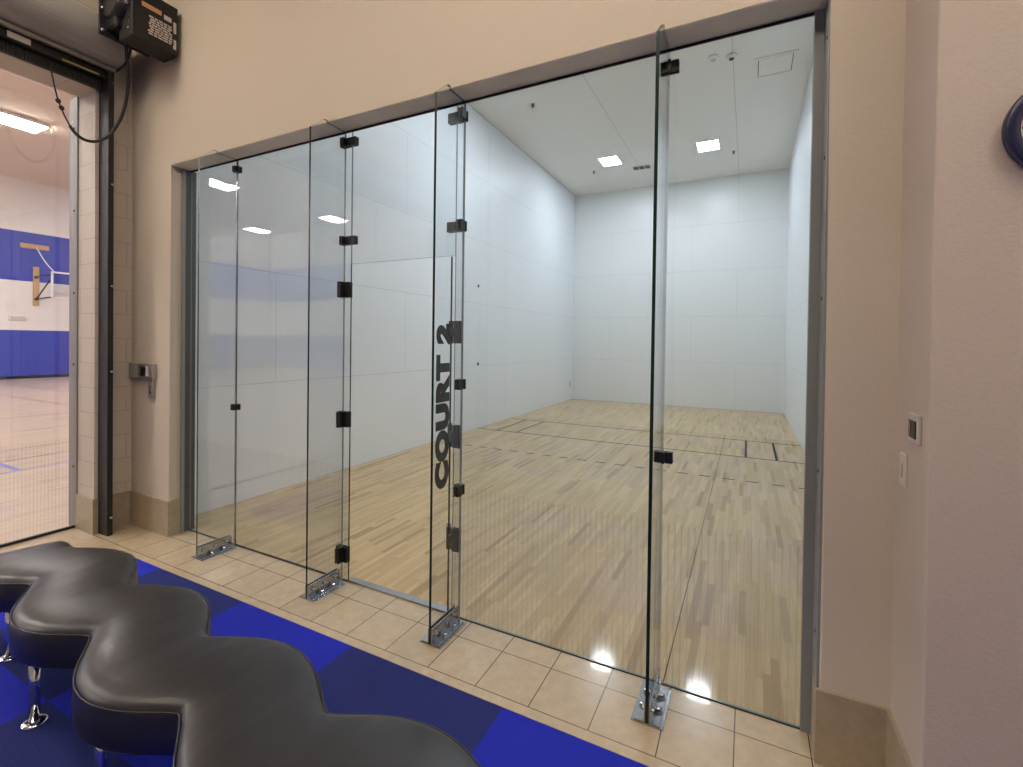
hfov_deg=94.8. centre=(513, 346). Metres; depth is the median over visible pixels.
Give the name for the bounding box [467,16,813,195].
ceiling
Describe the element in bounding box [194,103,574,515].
wall
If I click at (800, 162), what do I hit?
wall
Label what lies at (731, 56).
ceiling detector
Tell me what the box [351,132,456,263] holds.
transom
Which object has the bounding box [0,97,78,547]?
trim
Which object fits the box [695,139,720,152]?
recessed light
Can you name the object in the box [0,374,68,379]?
baseboard
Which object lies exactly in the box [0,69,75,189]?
ceiling
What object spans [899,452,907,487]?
switch plate
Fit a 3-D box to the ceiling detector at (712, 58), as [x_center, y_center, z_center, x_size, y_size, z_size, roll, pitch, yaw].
[3.360,-4.838,7.910,0.170,0.066,0.170,1,1,27]
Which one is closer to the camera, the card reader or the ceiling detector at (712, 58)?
the card reader
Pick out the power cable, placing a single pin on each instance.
(57, 99)
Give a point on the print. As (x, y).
(159, 29)
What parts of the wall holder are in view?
key plate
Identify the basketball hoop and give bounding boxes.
[20,242,68,305]
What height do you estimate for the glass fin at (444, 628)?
3.498 m
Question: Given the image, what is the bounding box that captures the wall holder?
[129,362,155,397]
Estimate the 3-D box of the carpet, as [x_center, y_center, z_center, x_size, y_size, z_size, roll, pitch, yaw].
[-1.230,1.910,-1.183,8.700,0.059,7.493,1,1,27]
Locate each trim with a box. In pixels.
[0,68,77,96]
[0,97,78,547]
[172,0,826,170]
[180,169,195,532]
[189,12,814,729]
[348,577,449,612]
[799,0,830,733]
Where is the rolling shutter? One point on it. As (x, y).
(64, 34)
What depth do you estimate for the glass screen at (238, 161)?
3.78 m
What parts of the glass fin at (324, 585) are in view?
shoe plate, blade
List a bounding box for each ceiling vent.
[632,164,651,170]
[754,49,798,79]
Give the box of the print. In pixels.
[148,15,171,44]
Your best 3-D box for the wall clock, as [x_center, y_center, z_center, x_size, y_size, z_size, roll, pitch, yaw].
[1.740,-0.699,1.462,0.320,0.320,0.040,1,1,27]
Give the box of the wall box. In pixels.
[8,315,26,320]
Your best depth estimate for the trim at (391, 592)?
3.45 m
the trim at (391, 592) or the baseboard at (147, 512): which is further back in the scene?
the baseboard at (147, 512)
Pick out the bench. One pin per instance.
(151, 677)
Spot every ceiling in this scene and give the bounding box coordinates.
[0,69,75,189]
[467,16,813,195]
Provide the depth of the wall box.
20.07 m
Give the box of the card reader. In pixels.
[908,412,921,445]
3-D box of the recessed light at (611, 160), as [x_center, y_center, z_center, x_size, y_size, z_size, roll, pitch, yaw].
[2.564,-4.927,12.486,0.530,0.012,0.630,1,1,27]
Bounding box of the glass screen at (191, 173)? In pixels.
[189,173,233,543]
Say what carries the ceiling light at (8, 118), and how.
attached to the ceiling at (42, 157)
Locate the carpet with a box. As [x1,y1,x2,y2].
[0,557,647,766]
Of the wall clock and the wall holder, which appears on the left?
the wall holder
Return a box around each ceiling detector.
[708,54,718,61]
[726,53,736,60]
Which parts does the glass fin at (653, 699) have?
shoe plate, blade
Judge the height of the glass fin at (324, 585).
3.498 m
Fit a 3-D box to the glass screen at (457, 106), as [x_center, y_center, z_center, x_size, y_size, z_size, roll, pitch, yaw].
[0.212,0.107,2.900,1.373,3.479,0.012,1,1,27]
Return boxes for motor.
[98,0,177,62]
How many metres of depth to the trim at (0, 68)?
4.29 m
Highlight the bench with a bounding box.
[0,541,481,766]
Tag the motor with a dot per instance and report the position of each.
(148, 28)
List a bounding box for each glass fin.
[191,150,241,560]
[299,119,358,602]
[419,84,467,648]
[631,24,679,731]
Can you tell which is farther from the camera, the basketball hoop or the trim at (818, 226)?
the basketball hoop
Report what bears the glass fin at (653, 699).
on the floor
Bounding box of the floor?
[0,376,823,766]
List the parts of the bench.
leg, leg, leg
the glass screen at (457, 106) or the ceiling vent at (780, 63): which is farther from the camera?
the ceiling vent at (780, 63)
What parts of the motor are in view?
mount plate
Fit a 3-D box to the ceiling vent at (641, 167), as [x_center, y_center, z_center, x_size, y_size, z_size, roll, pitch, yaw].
[3.517,-4.917,12.894,0.500,0.016,0.300,1,1,27]
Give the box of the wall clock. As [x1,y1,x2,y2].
[1002,95,1022,165]
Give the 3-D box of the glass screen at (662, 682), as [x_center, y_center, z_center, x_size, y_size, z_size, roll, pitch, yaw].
[1.140,0.124,2.437,0.698,3.479,0.012,1,1,27]
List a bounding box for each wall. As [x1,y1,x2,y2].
[0,0,132,498]
[0,175,69,376]
[131,0,905,707]
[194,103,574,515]
[572,168,788,413]
[784,65,812,453]
[890,0,1022,766]
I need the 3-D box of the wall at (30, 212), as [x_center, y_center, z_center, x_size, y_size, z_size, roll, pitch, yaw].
[-25.174,-2.865,12.364,0.200,8.550,30.000,1,1,27]
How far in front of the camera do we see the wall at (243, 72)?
2.79 m
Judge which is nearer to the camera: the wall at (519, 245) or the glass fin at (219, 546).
the glass fin at (219, 546)
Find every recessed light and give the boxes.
[597,155,622,166]
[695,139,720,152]
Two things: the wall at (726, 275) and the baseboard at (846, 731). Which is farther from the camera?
the wall at (726, 275)
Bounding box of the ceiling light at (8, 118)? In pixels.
[0,109,48,132]
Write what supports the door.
in the wall at (243, 72)
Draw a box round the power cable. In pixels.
[49,44,129,142]
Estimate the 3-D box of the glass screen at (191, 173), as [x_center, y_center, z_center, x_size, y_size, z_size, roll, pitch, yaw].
[-2.825,0.050,4.415,0.701,3.479,0.012,1,1,27]
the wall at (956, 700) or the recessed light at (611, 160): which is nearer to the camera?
the wall at (956, 700)
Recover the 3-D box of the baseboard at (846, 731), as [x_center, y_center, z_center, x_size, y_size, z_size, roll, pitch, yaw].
[2.864,1.739,1.205,3.511,0.335,0.516,1,1,27]
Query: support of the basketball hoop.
attached to the wall at (30, 212)
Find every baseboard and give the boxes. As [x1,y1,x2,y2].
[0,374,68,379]
[76,490,180,536]
[811,674,912,766]
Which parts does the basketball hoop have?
backboard frame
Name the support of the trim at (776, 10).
attached to the wall at (243, 72)
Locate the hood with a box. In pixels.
[0,0,131,73]
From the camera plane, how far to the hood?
3.97 m
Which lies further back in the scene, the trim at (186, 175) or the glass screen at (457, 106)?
the trim at (186, 175)
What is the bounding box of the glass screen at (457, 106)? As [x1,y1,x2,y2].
[451,106,649,677]
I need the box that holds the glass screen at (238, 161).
[235,161,351,580]
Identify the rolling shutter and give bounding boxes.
[0,0,131,535]
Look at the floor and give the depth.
4.12 m
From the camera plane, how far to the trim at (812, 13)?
2.83 m
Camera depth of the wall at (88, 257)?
4.56 m

